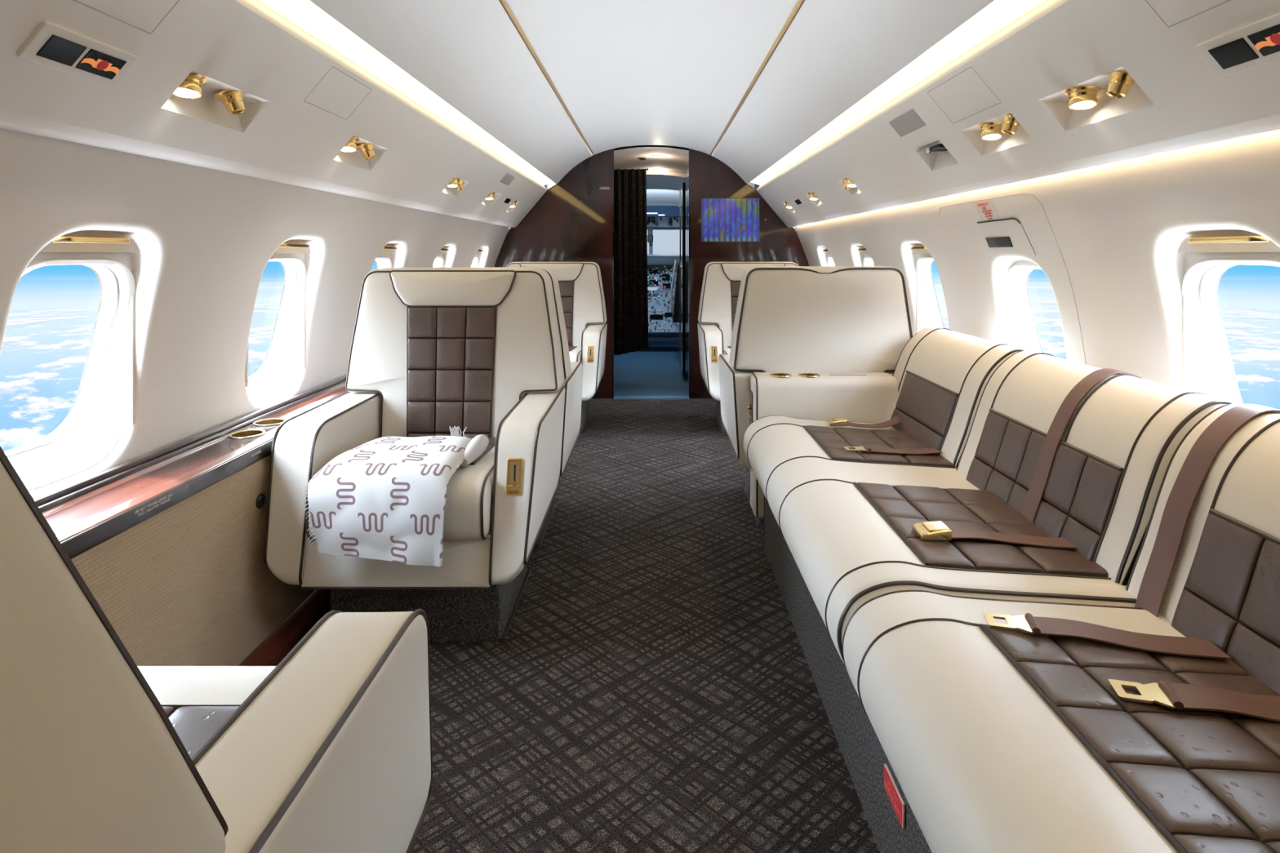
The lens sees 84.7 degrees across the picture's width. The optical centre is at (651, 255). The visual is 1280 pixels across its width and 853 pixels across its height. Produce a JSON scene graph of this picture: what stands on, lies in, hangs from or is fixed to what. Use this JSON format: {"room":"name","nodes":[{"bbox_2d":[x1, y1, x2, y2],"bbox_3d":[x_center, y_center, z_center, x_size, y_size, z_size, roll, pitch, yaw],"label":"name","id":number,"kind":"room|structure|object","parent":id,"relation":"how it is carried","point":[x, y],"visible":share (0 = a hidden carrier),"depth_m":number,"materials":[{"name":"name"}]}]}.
{"room":"aircraft cabin","nodes":[
{"label":"aircraft cabin","id":0,"kind":"room"},
{"bbox_2d":[6,151,433,451],"bbox_3d":[-1.283,0.200,2.220,0.192,0.800,6.040,0,0,0],"label":"window frame","id":1,"kind":"structure","parent":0,"point":[282,264],"depth_m":1.61,"materials":[{"name":"white plastic"}]},
{"bbox_2d":[0,127,510,666],"bbox_3d":[-1.105,0.380,2.200,0.200,1.340,5.940,0,0,0],"label":"wall","id":2,"kind":"structure","parent":0,"point":[60,184],"depth_m":1.70,"materials":[{"name":"white plastic"}]},
{"bbox_2d":[16,21,138,87],"bbox_3d":[-0.898,-0.313,1.107,0.046,0.054,0.185,0,0,0],"label":"sign","id":3,"kind":"object","parent":2,"relation":"attached to","point":[51,45],"visible":1,"depth_m":1.09,"materials":[{"name":"white"}]},
{"bbox_2d":[0,212,168,498],"bbox_3d":[-1.210,0.191,1.450,0.227,0.642,0.450,0,0,0],"label":"window","id":4,"kind":"structure","parent":2,"relation":"in","point":[130,258],"depth_m":1.58,"materials":[{"name":"white plastic"}]},
{"bbox_2d":[39,230,139,252],"bbox_3d":[-1.163,-0.043,1.450,0.028,0.074,0.380,0,0,0],"label":"shade","id":5,"kind":"object","parent":4,"relation":"attached to","point":[64,243],"depth_m":1.46,"materials":[{"name":"beige"}]},
{"bbox_2d":[33,375,348,559],"bbox_3d":[-1.098,0.496,2.200,0.196,0.058,5.879,0,0,0],"label":"window ledge","id":6,"kind":"object","parent":2,"relation":"attached to","point":[86,513],"visible":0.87,"depth_m":1.53,"materials":[{"name":"brown wood"}]},
{"bbox_2d":[228,429,266,438],"bbox_3d":[-1.098,0.499,1.905,0.088,0.031,0.088,0,0,0],"label":"cup holder","id":7,"kind":"object","parent":6,"relation":"on","point":[251,433],"visible":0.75,"depth_m":1.93,"materials":[{"name":"gold metal"}]},
{"bbox_2d":[252,417,286,426],"bbox_3d":[-1.110,0.499,2.040,0.088,0.031,0.088,0,0,0],"label":"cup holder","id":8,"kind":"object","parent":6,"relation":"on","point":[267,422],"visible":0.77,"depth_m":2.07,"materials":[{"name":"gold metal"}]},
{"bbox_2d":[161,70,270,133],"bbox_3d":[-0.909,-0.318,1.465,0.077,0.079,0.270,0,0,0],"label":"light panel","id":9,"kind":"object","parent":2,"relation":"attached to","point":[199,96],"visible":0.85,"depth_m":1.49,"materials":[{"name":"white plastic"}]},
{"bbox_2d":[255,493,265,508],"bbox_3d":[-1.003,0.630,1.800,0.009,0.038,0.038,0,0,0],"label":"jack","id":10,"kind":"object","parent":2,"relation":"attached to","point":[260,500],"visible":1,"depth_m":1.79,"materials":[{"name":"black"}]},
{"bbox_2d":[0,0,546,227],"bbox_3d":[-0.905,-0.353,2.195,0.279,0.304,5.889,0,0,0],"label":"panel","id":11,"kind":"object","parent":2,"relation":"attached to","point":[242,45],"depth_m":1.50,"materials":[{"name":"white plastic"}]},
{"bbox_2d":[238,589,330,666],"bbox_3d":[-0.980,1.023,2.195,0.050,0.053,5.889,0,0,0],"label":"baseboard","id":12,"kind":"structure","parent":2,"relation":"attached to","point":[273,649],"depth_m":1.89,"materials":[{"name":"brown wood"}]},
{"bbox_2d":[244,230,328,410],"bbox_3d":[-1.210,0.191,2.250,0.227,0.642,0.450,0,0,0],"label":"window","id":13,"kind":"structure","parent":2,"relation":"in","point":[304,255],"depth_m":2.40,"materials":[{"name":"white plastic"}]},
{"bbox_2d":[264,230,310,253],"bbox_3d":[-1.163,-0.043,2.250,0.028,0.074,0.380,0,0,0],"label":"shade","id":14,"kind":"object","parent":13,"relation":"attached to","point":[292,246],"depth_m":2.27,"materials":[{"name":"beige"}]},
{"bbox_2d":[333,135,387,170],"bbox_3d":[-0.909,-0.318,2.185,0.077,0.079,0.270,0,0,0],"label":"light panel","id":15,"kind":"object","parent":2,"relation":"attached to","point":[358,152],"visible":0.82,"depth_m":2.20,"materials":[{"name":"white plastic"}]},
{"bbox_2d":[369,238,408,271],"bbox_3d":[-1.210,0.191,3.050,0.227,0.642,0.450,0,0,0],"label":"window","id":16,"kind":"structure","parent":2,"relation":"in","point":[393,254],"depth_m":3.17,"materials":[{"name":"white plastic"}]},
{"bbox_2d":[378,244,395,253],"bbox_3d":[-1.163,-0.043,3.050,0.028,0.074,0.380,0,0,0],"label":"shade","id":17,"kind":"object","parent":16,"relation":"attached to","point":[388,248],"depth_m":3.08,"materials":[{"name":"beige"}]},
{"bbox_2d":[431,241,457,266],"bbox_3d":[-1.210,0.191,3.850,0.227,0.642,0.450,0,0,0],"label":"window","id":18,"kind":"structure","parent":2,"relation":"in","point":[446,256],"depth_m":3.98,"materials":[{"name":"white plastic"}]},
{"bbox_2d":[438,246,447,253],"bbox_3d":[-1.163,-0.043,3.850,0.028,0.074,0.380,0,0,0],"label":"shade","id":19,"kind":"object","parent":18,"relation":"attached to","point":[444,250],"depth_m":3.89,"materials":[{"name":"beige"}]},
{"bbox_2d":[441,176,468,196],"bbox_3d":[-0.909,-0.318,3.220,0.077,0.079,0.240,0,0,0],"label":"light panel","id":20,"kind":"object","parent":2,"relation":"attached to","point":[456,184],"visible":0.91,"depth_m":3.25,"materials":[{"name":"white"}]},
{"bbox_2d":[471,244,489,266],"bbox_3d":[-1.210,0.191,4.650,0.227,0.642,0.450,0,0,0],"label":"window","id":21,"kind":"structure","parent":2,"relation":"in","point":[480,260],"depth_m":4.79,"materials":[{"name":"white plastic"}]},
{"bbox_2d":[480,191,501,206],"bbox_3d":[-0.909,-0.317,3.940,0.077,0.076,0.240,0,0,0],"label":"light panel","id":22,"kind":"object","parent":2,"relation":"attached to","point":[491,199],"visible":0.77,"depth_m":3.98,"materials":[{"name":"white"}]},
{"bbox_2d":[506,200,519,213],"bbox_3d":[-0.909,-0.317,4.550,0.077,0.076,0.140,0,0,0],"label":"light panel","id":23,"kind":"object","parent":2,"relation":"attached to","point":[515,203],"visible":0.53,"depth_m":4.57,"materials":[{"name":"white"}]},
{"bbox_2d":[32,0,652,229],"bbox_3d":[-0.690,0.145,3.995,1.379,2.010,9.590,0,0,0],"label":"wall","id":24,"kind":"structure","parent":0,"point":[651,145],"depth_m":5.52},
{"bbox_2d":[73,0,179,34],"bbox_3d":[-0.815,-0.418,1.071,0.073,0.087,0.241,0,0,0],"label":"trim","id":25,"kind":"structure","parent":24,"relation":"attached to","point":[73,0],"depth_m":1.13,"materials":[{"name":"grey"}]},
{"bbox_2d":[303,66,372,119],"bbox_3d":[-0.814,-0.418,1.830,0.073,0.086,0.242,0,0,0],"label":"trim","id":26,"kind":"structure","parent":24,"relation":"attached to","point":[332,66],"depth_m":1.80,"materials":[{"name":"grey"}]},
{"bbox_2d":[499,173,515,185],"bbox_3d":[-0.808,-0.423,3.930,0.041,0.049,0.220,0,0,0],"label":"air vent","id":27,"kind":"object","parent":24,"relation":"attached to","point":[507,179],"visible":1,"depth_m":3.92,"materials":[{"name":"grey"}]},
{"bbox_2d":[499,0,594,155],"bbox_3d":[-0.430,-0.737,2.194,0.017,0.011,5.888,0,0,0],"label":"trim","id":28,"kind":"structure","parent":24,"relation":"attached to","point":[504,2],"depth_m":2.64,"materials":[{"name":"gold metal"}]},
{"bbox_2d":[613,150,613,398],"bbox_3d":[-0.283,0.140,5.165,0.008,1.820,0.059,0,0,0],"label":"trim","id":29,"kind":"structure","parent":24,"relation":"attached to","point":[613,150],"depth_m":5.14,"materials":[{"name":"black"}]},
{"bbox_2d":[323,398,879,852],"bbox_3d":[0.000,1.065,2.180,2.660,0.030,5.960,0,0,0],"label":"floor","id":30,"kind":"structure","parent":0,"point":[650,686],"depth_m":1.69,"materials":[{"name":"carpet"}]},
{"bbox_2d":[0,446,432,852],"bbox_3d":[-0.645,0.553,0.624,0.699,0.993,0.782,0,0,0],"label":"armchair","id":31,"kind":"object","parent":30,"relation":"on","point":[327,748],"visible":1,"depth_m":0.50,"materials":[{"name":"white leather"}]},
{"bbox_2d":[137,666,275,705],"bbox_3d":[-0.645,0.647,0.753,0.462,0.161,0.525,0,0,0],"label":"seat cushion","id":32,"kind":"object","parent":31,"relation":"on","point":[171,685],"depth_m":0.93,"materials":[{"name":"white leather"}]},
{"bbox_2d":[263,267,565,641],"bbox_3d":[-0.645,0.547,2.088,0.699,1.006,0.666,0,0,0],"label":"armchair","id":33,"kind":"object","parent":30,"relation":"on","point":[433,350],"visible":0.77,"depth_m":2.09,"materials":[{"name":"white leather"}]},
{"bbox_2d":[302,426,488,567],"bbox_3d":[-0.663,0.629,1.879,0.395,0.262,0.352,0,0,0],"label":"blanket","id":34,"kind":"object","parent":33,"relation":"on","point":[384,498],"visible":1,"depth_m":1.72,"materials":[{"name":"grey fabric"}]},
{"bbox_2d":[308,446,494,540],"bbox_3d":[-0.645,0.647,2.017,0.462,0.161,0.525,0,0,0],"label":"seat cushion","id":35,"kind":"object","parent":33,"relation":"on","point":[469,507],"depth_m":1.77,"materials":[{"name":"white leather"}]},
{"bbox_2d":[404,266,582,548],"bbox_3d":[-0.645,0.547,2.772,0.699,1.006,0.666,0,0,0],"label":"armchair","id":36,"kind":"object","parent":30,"relation":"on","point":[573,371],"visible":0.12,"depth_m":2.54,"materials":[{"name":"white leather"}]},
{"bbox_2d":[506,262,607,432],"bbox_3d":[-0.645,0.547,4.328,0.699,1.006,0.666,0,0,0],"label":"armchair","id":37,"kind":"object","parent":30,"relation":"on","point":[580,283],"visible":0.4,"depth_m":4.49,"materials":[{"name":"white leather"}]},
{"bbox_2d":[568,346,581,361],"bbox_3d":[-0.645,0.647,4.257,0.462,0.161,0.525,0,0,0],"label":"seat cushion","id":38,"kind":"object","parent":37,"relation":"on","point":[575,353],"depth_m":4.07,"materials":[{"name":"white leather"}]},
{"bbox_2d":[697,262,797,432],"bbox_3d":[0.650,0.547,4.328,0.699,1.006,0.666,0,0,0],"label":"armchair","id":39,"kind":"object","parent":30,"relation":"on","point":[721,284],"visible":0.3,"depth_m":4.49,"materials":[{"name":"white leather"}]},
{"bbox_2d":[719,266,912,525],"bbox_3d":[0.655,0.547,2.982,0.699,1.006,0.666,0,0,0],"label":"armchair","id":40,"kind":"object","parent":30,"relation":"on","point":[788,318],"visible":0.54,"depth_m":2.65,"materials":[{"name":"white leather"}]},
{"bbox_2d":[747,372,898,517],"bbox_3d":[0.626,0.696,2.590,0.544,0.508,0.119,0,0,0],"label":"armrest","id":41,"kind":"object","parent":30,"relation":"on","point":[856,397],"visible":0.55,"depth_m":2.53,"materials":[{"name":"white leather"}]},
{"bbox_2d":[769,372,791,377],"bbox_3d":[0.475,0.455,2.590,0.081,0.031,0.081,0,0,0],"label":"cup holder","id":42,"kind":"object","parent":41,"relation":"in","point":[781,375],"visible":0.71,"depth_m":2.61,"materials":[{"name":"gold metal"}]},
{"bbox_2d":[798,372,820,377],"bbox_3d":[0.580,0.455,2.590,0.081,0.031,0.081,0,0,0],"label":"cup holder","id":43,"kind":"object","parent":41,"relation":"in","point":[809,375],"visible":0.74,"depth_m":2.61,"materials":[{"name":"gold metal"}]},
{"bbox_2d":[742,326,1279,852],"bbox_3d":[0.732,0.656,1.045,0.821,0.788,3.190,0,0,0],"label":"sofa","id":44,"kind":"object","parent":30,"relation":"on","point":[990,740],"visible":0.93,"depth_m":1.16,"materials":[{"name":"white leather"}]},
{"bbox_2d":[826,415,901,427],"bbox_3d":[0.738,0.568,2.396,0.284,0.027,0.078,0,0,-7],"label":"belt","id":45,"kind":"object","parent":44,"relation":"on","point":[833,421],"visible":0.99,"depth_m":2.38,"materials":[{"name":"brown"}]},
{"bbox_2d":[843,444,942,454],"bbox_3d":[0.710,0.573,2.075,0.284,0.022,0.054,0,0,-4],"label":"belt","id":46,"kind":"object","parent":44,"relation":"on","point":[867,448],"visible":1,"depth_m":2.07,"materials":[{"name":"brown"}]},
{"bbox_2d":[884,764,905,829],"bbox_3d":[0.397,0.885,1.150,0.005,0.040,0.090,0,0,0],"label":"placard","id":47,"kind":"object","parent":44,"relation":"attached to","point":[896,800],"visible":1,"depth_m":1.14,"materials":[{"name":"red plastic"}]},
{"bbox_2d":[884,779,901,818],"bbox_3d":[0.394,0.884,1.150,0.001,0.022,0.075,0,0,0],"label":"print","id":48,"kind":"object","parent":47,"relation":"attached to","point":[892,791],"depth_m":1.14,"materials":[{"name":"red"}]},
{"bbox_2d":[742,415,1135,664],"bbox_3d":[0.627,0.660,1.871,0.606,0.179,1.298,0,0,0],"label":"seat cushion","id":49,"kind":"object","parent":44,"relation":"on","point":[846,519],"depth_m":1.52,"materials":[{"name":"white leather"}]},
{"bbox_2d":[888,326,1026,467],"bbox_3d":[0.991,0.458,2.312,0.298,0.384,0.655,0,0,0],"label":"cushion","id":50,"kind":"object","parent":44,"relation":"on","point":[942,375],"depth_m":2.20,"materials":[{"name":"white leather"}]},
{"bbox_2d":[912,520,1076,548],"bbox_3d":[0.702,0.568,1.431,0.324,0.034,0.069,0,0,0],"label":"belt","id":51,"kind":"object","parent":44,"relation":"on","point":[936,530],"visible":1,"depth_m":1.43,"materials":[{"name":"brown"}]},
{"bbox_2d":[843,591,1186,852],"bbox_3d":[0.627,0.660,0.356,0.606,0.179,1.712,0,0,0],"label":"seat cushion","id":52,"kind":"object","parent":44,"relation":"on","point":[994,740],"depth_m":0.88,"materials":[{"name":"white leather"}]},
{"bbox_2d":[1021,368,1136,523],"bbox_3d":[0.990,0.444,1.588,0.322,0.367,0.053,0,0,-4],"label":"strap","id":53,"kind":"object","parent":44,"relation":"on","point":[1067,408],"visible":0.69,"depth_m":1.58,"materials":[{"name":"brown"}]},
{"bbox_2d":[957,351,1230,585],"bbox_3d":[0.991,0.458,1.629,0.298,0.384,0.693,0,0,0],"label":"cushion","id":54,"kind":"object","parent":44,"relation":"on","point":[1113,456],"depth_m":1.48,"materials":[{"name":"white leather"}]},
{"bbox_2d":[983,612,1231,659],"bbox_3d":[0.679,0.572,1.063,0.328,0.027,0.056,0,0,9],"label":"belt","id":55,"kind":"object","parent":44,"relation":"on","point":[1178,646],"visible":1,"depth_m":1.06,"materials":[{"name":"brown"}]},
{"bbox_2d":[1107,679,1279,721],"bbox_3d":[0.734,0.575,0.910,0.255,0.022,0.054,0,0,5],"label":"belt","id":56,"kind":"object","parent":44,"relation":"on","point":[1180,696],"visible":1,"depth_m":0.91,"materials":[{"name":"brown"}]},
{"bbox_2d":[1128,404,1279,622],"bbox_3d":[0.991,0.458,0.386,0.298,0.384,1.772,0,0,0],"label":"cushion","id":57,"kind":"object","parent":44,"relation":"on","point":[1226,568],"depth_m":1.12,"materials":[{"name":"white leather"}]},
{"bbox_2d":[1134,404,1279,617],"bbox_3d":[0.990,0.444,1.203,0.322,0.367,0.053,0,0,-4],"label":"strap","id":58,"kind":"object","parent":44,"relation":"on","point":[1193,471],"visible":0.93,"depth_m":1.20,"materials":[{"name":"brown"}]},
{"bbox_2d":[613,341,688,395],"bbox_3d":[0.000,1.065,7.195,1.900,0.029,4.010,0,0,0],"label":"floor","id":59,"kind":"structure","parent":0,"point":[655,371],"depth_m":6.28,"materials":[{"name":"blue carpet"}]},
{"bbox_2d":[670,260,679,358],"bbox_3d":[0.392,0.540,7.195,0.417,1.020,0.510,0,0,0],"label":"seat","id":60,"kind":"object","parent":59,"relation":"on","point":[675,308],"visible":0.27,"depth_m":6.95,"materials":[{"name":"black"}]},
{"bbox_2d":[546,173,755,205],"bbox_3d":[0.000,0.100,7.225,1.900,1.900,1.770,0,0,0],"label":"ceiling","id":61,"kind":"structure","parent":0,"point":[664,189],"depth_m":7.09,"materials":[{"name":"white"}]},
{"bbox_2d":[646,204,679,226],"bbox_3d":[0.000,-0.450,7.984,1.200,0.240,0.633,0,0,0],"label":"panel","id":62,"kind":"object","parent":61,"relation":"attached to","point":[657,215],"visible":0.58,"depth_m":7.68,"materials":[{"name":"blue"}]},
{"bbox_2d":[646,205,679,217],"bbox_3d":[0.000,-0.480,7.715,0.683,0.120,0.090,0,0,0],"label":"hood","id":63,"kind":"object","parent":62,"relation":"attached to","point":[651,211],"depth_m":7.67,"materials":[{"name":"blue"}]},
{"bbox_2d":[613,146,688,177],"bbox_3d":[0.000,-0.809,5.770,0.720,0.245,1.160,0,0,0],"label":"ceiling","id":64,"kind":"structure","parent":0,"point":[673,162],"depth_m":5.71,"materials":[{"name":"beige plastic"}]},
{"bbox_2d":[613,168,648,355],"bbox_3d":[-0.177,0.062,5.928,0.296,1.575,0.069,0,0,0],"label":"curtain","id":65,"kind":"object","parent":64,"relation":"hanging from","point":[630,233],"visible":0.98,"depth_m":5.92,"materials":[{"name":"black fabric"}]},
{"bbox_2d":[495,148,808,398],"bbox_3d":[0.000,0.135,5.165,2.410,1.830,0.050,0,0,0],"label":"wall","id":66,"kind":"structure","parent":0,"point":[572,221],"depth_m":5.14,"materials":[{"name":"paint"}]},
{"bbox_2d":[613,395,688,399],"bbox_3d":[-0.004,1.046,5.152,0.552,0.008,0.095,0,0,0],"label":"trim","id":67,"kind":"structure","parent":66,"relation":"attached to","point":[615,397],"depth_m":5.12,"materials":[{"name":"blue metal"}]},
{"bbox_2d":[494,151,808,266],"bbox_3d":[0.000,-0.159,5.138,2.403,1.218,0.008,0,0,0],"label":"trim","id":68,"kind":"structure","parent":66,"relation":"attached to","point":[603,151],"depth_m":5.14,"materials":[{"name":"black"}]},
{"bbox_2d":[701,197,759,241],"bbox_3d":[0.574,-0.257,5.134,0.430,0.322,0.010,0,0,0],"label":"wall screen","id":69,"kind":"object","parent":66,"relation":"attached to","point":[722,219],"visible":1,"depth_m":5.13,"materials":[{"name":"blue"}]},
{"bbox_2d":[253,0,1050,183],"bbox_3d":[0.000,-0.646,2.195,1.720,0.322,5.890,0,0,0],"label":"ceiling","id":70,"kind":"structure","parent":0,"point":[628,73],"depth_m":2.51,"materials":[{"name":"white plastic"}]},
{"bbox_2d":[258,0,553,185],"bbox_3d":[-0.748,-0.530,2.193,0.085,0.036,5.887,0,0,0],"label":"recessed light","id":71,"kind":"object","parent":70,"relation":"in","point":[305,14],"visible":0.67,"depth_m":1.96,"materials":[{"name":"beige plastic"}]},
{"bbox_2d":[751,0,1044,185],"bbox_3d":[0.748,-0.530,2.193,0.085,0.036,5.887,0,0,0],"label":"recessed light","id":72,"kind":"object","parent":70,"relation":"in","point":[998,14],"visible":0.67,"depth_m":1.96,"materials":[{"name":"beige plastic"}]},
{"bbox_2d":[646,226,679,341],"bbox_3d":[0.000,0.100,8.355,1.940,1.900,0.610,0,0,0],"label":"wall","id":73,"kind":"structure","parent":0,"point":[651,244],"depth_m":8.60,"materials":[{"name":"blue"}]},
{"bbox_2d":[647,228,653,242],"bbox_3d":[-0.020,-0.235,8.510,0.070,0.170,0.180,0,0,0],"label":"compass","id":74,"kind":"object","parent":73,"relation":"attached to","point":[650,237],"visible":1,"depth_m":8.42,"materials":[{"name":"black"}]},
{"bbox_2d":[646,230,679,254],"bbox_3d":[0.000,-0.140,8.627,1.500,0.340,0.005,0,0,0],"label":"window","id":75,"kind":"structure","parent":73,"relation":"in","point":[664,242],"depth_m":8.63,"materials":[{"name":"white glass"}]},
{"bbox_2d":[647,254,679,337],"bbox_3d":[0.000,0.471,7.914,1.900,0.959,0.773,0,0,0],"label":"panel","id":76,"kind":"object","parent":73,"relation":"attached to","point":[660,267],"visible":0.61,"depth_m":7.89,"materials":[{"name":"blue"}]},
{"bbox_2d":[684,148,691,382],"bbox_3d":[0.307,0.100,5.845,0.025,1.900,1.310,0,0,0],"label":"wall","id":77,"kind":"structure","parent":0,"point":[686,178],"depth_m":5.92,"materials":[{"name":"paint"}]},
{"bbox_2d":[680,182,685,376],"bbox_3d":[0.260,0.205,6.122,0.044,1.630,0.525,0,0,0],"label":"door","id":78,"kind":"structure","parent":77,"relation":"in","point":[682,189],"depth_m":5.90,"materials":[{"name":"black"}]},
{"bbox_2d":[688,150,689,398],"bbox_3d":[0.273,0.140,5.165,0.008,1.820,0.059,0,0,0],"label":"trim","id":79,"kind":"structure","parent":77,"relation":"attached to","point":[688,150],"depth_m":5.14,"materials":[{"name":"black"}]},
{"bbox_2d":[652,0,1031,228],"bbox_3d":[0.690,0.145,3.995,1.379,2.010,9.590,0,0,0],"label":"wall","id":80,"kind":"structure","parent":0,"point":[653,145],"depth_m":5.54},
{"bbox_2d":[709,0,804,155],"bbox_3d":[0.430,-0.737,2.194,0.017,0.011,5.888,0,0,0],"label":"trim","id":81,"kind":"structure","parent":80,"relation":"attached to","point":[799,3],"depth_m":2.65,"materials":[{"name":"gold metal"}]},
{"bbox_2d":[888,108,925,137],"bbox_3d":[0.811,-0.419,2.237,0.043,0.051,0.215,0,0,0],"label":"air vent","id":82,"kind":"object","parent":80,"relation":"attached to","point":[908,122],"visible":1,"depth_m":2.23,"materials":[{"name":"grey plastic"}]},
{"bbox_2d":[927,66,1001,123],"bbox_3d":[0.816,-0.417,1.849,0.076,0.090,0.275,0,0,0],"label":"trim","id":83,"kind":"structure","parent":80,"relation":"attached to","point":[971,66],"depth_m":1.82,"materials":[{"name":"grey"}]},
{"bbox_2d":[1145,0,1230,27],"bbox_3d":[0.816,-0.416,1.053,0.071,0.084,0.206,0,0,0],"label":"trim","id":84,"kind":"structure","parent":80,"relation":"attached to","point":[1145,0],"depth_m":1.12,"materials":[{"name":"grey"}]},
{"bbox_2d":[794,128,1279,386],"bbox_3d":[1.123,0.130,2.200,0.165,0.840,5.940,0,0,0],"label":"wall","id":85,"kind":"structure","parent":0,"point":[1097,215],"depth_m":1.80,"materials":[{"name":"white plastic"}]},
{"bbox_2d":[804,191,822,205],"bbox_3d":[0.909,-0.317,3.910,0.077,0.076,0.180,0,0,0],"label":"light panel","id":86,"kind":"object","parent":85,"relation":"attached to","point":[811,195],"visible":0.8,"depth_m":3.92,"materials":[{"name":"white"}]},
{"bbox_2d":[816,243,835,266],"bbox_3d":[1.210,0.191,4.590,0.227,0.642,0.450,0,0,0],"label":"window","id":87,"kind":"structure","parent":85,"relation":"in","point":[824,257],"depth_m":4.73,"materials":[{"name":"white"}]},
{"bbox_2d":[839,176,861,195],"bbox_3d":[0.909,-0.318,3.200,0.077,0.079,0.160,0,0,0],"label":"spotlight","id":88,"kind":"object","parent":85,"relation":"attached to","point":[846,183],"visible":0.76,"depth_m":3.22,"materials":[{"name":"gold"}]},
{"bbox_2d":[848,241,875,266],"bbox_3d":[1.210,0.191,3.795,0.227,0.642,0.450,0,0,0],"label":"window","id":89,"kind":"structure","parent":85,"relation":"in","point":[860,255],"depth_m":3.92,"materials":[{"name":"white plastic"}]},
{"bbox_2d":[859,245,869,253],"bbox_3d":[1.163,-0.043,3.795,0.028,0.074,0.380,0,0,0],"label":"shade","id":90,"kind":"object","parent":89,"relation":"attached to","point":[863,250],"depth_m":3.84,"materials":[{"name":"beige"}]},
{"bbox_2d":[898,238,950,334],"bbox_3d":[1.210,0.191,3.000,0.227,0.642,0.450,0,0,0],"label":"window","id":91,"kind":"structure","parent":85,"relation":"in","point":[917,259],"depth_m":3.16,"materials":[{"name":"white plastic"}]},
{"bbox_2d":[911,243,930,253],"bbox_3d":[1.163,-0.043,3.000,0.028,0.074,0.380,0,0,0],"label":"shade","id":92,"kind":"object","parent":91,"relation":"attached to","point":[917,248],"depth_m":3.04,"materials":[{"name":"beige"}]},
{"bbox_2d":[914,139,958,171],"bbox_3d":[0.909,-0.314,2.230,0.077,0.071,0.200,0,0,0],"label":"fitting","id":93,"kind":"object","parent":85,"relation":"attached to","point":[935,154],"visible":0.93,"depth_m":2.27,"materials":[{"name":"white plastic"}]},
{"bbox_2d":[929,147,947,151],"bbox_3d":[0.914,-0.337,2.235,0.047,0.009,0.030,0,0,0],"label":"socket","id":94,"kind":"object","parent":93,"relation":"attached to","point":[931,149],"depth_m":2.23,"materials":[{"name":"black"}]},
{"bbox_2d":[933,144,946,149],"bbox_3d":[0.905,-0.337,2.183,0.045,0.009,0.045,0,0,0],"label":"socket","id":95,"kind":"object","parent":93,"relation":"attached to","point":[935,146],"depth_m":2.18,"materials":[{"name":"black"}]},
{"bbox_2d":[973,200,999,221],"bbox_3d":[1.067,-0.142,2.237,0.024,0.060,0.125,0,0,0],"label":"placard","id":96,"kind":"object","parent":85,"relation":"attached to","point":[986,210],"visible":1,"depth_m":2.23,"materials":[{"name":"white"}]},
{"bbox_2d":[960,111,1033,155],"bbox_3d":[0.909,-0.318,1.845,0.077,0.079,0.270,0,0,0],"label":"light panel","id":97,"kind":"object","parent":85,"relation":"attached to","point":[1003,131],"visible":0.94,"depth_m":1.85,"materials":[{"name":"white plastic"}]},
{"bbox_2d":[977,217,1020,223],"bbox_3d":[1.084,-0.103,2.199,0.012,0.020,0.262,0,0,0],"label":"trim","id":98,"kind":"structure","parent":85,"relation":"attached to","point":[1012,218],"depth_m":2.18,"materials":[{"name":"black"}]},
{"bbox_2d":[985,236,1013,247],"bbox_3d":[1.107,-0.041,2.240,0.016,0.032,0.150,0,0,0],"label":"exit sign","id":99,"kind":"object","parent":85,"relation":"attached to","point":[1000,242],"visible":1,"depth_m":2.23,"materials":[{"name":"black"}]},
{"bbox_2d":[938,192,1086,364],"bbox_3d":[1.127,0.137,2.262,0.146,0.627,0.676,0,0,0],"label":"trim","id":100,"kind":"structure","parent":85,"relation":"attached to","point":[1022,193],"depth_m":1.93,"materials":[{"name":"grey"}]},
{"bbox_2d":[756,0,1279,227],"bbox_3d":[0.895,-0.354,2.195,0.258,0.302,5.889,0,0,0],"label":"panel","id":101,"kind":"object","parent":85,"relation":"attached to","point":[1060,45],"depth_m":1.52,"materials":[{"name":"white plastic"}]},
{"bbox_2d":[989,253,1067,359],"bbox_3d":[1.222,0.224,2.205,0.202,0.577,0.450,0,0,0],"label":"window","id":102,"kind":"structure","parent":85,"relation":"in","point":[1008,272],"depth_m":2.36,"materials":[{"name":"white plastic"}]},
{"bbox_2d":[1039,66,1154,131],"bbox_3d":[0.909,-0.318,1.440,0.077,0.079,0.280,0,0,0],"label":"light panel","id":103,"kind":"object","parent":85,"relation":"attached to","point":[1114,92],"visible":0.96,"depth_m":1.45,"materials":[{"name":"white"}]},
{"bbox_2d":[1147,217,1279,404],"bbox_3d":[1.210,0.191,1.410,0.227,0.642,0.450,0,0,0],"label":"window","id":104,"kind":"structure","parent":85,"relation":"in","point":[1187,258],"depth_m":1.56,"materials":[{"name":"white plastic"}]},
{"bbox_2d":[1177,229,1279,252],"bbox_3d":[1.163,-0.043,1.410,0.028,0.074,0.380,0,0,0],"label":"shade","id":105,"kind":"object","parent":104,"relation":"attached to","point":[1257,242],"depth_m":1.42,"materials":[{"name":"beige"}]},
{"bbox_2d":[1194,12,1279,77],"bbox_3d":[0.898,-0.313,1.040,0.046,0.054,0.190,0,0,0],"label":"sign","id":106,"kind":"object","parent":85,"relation":"attached to","point":[1256,43],"visible":1,"depth_m":1.06,"materials":[{"name":"white"}]},
{"bbox_2d":[848,192,1244,404],"bbox_3d":[1.283,0.200,2.220,0.192,0.800,6.040,0,0,0],"label":"wall","id":107,"kind":"structure","parent":0,"point":[1227,268],"depth_m":1.57,"materials":[{"name":"white plastic"}]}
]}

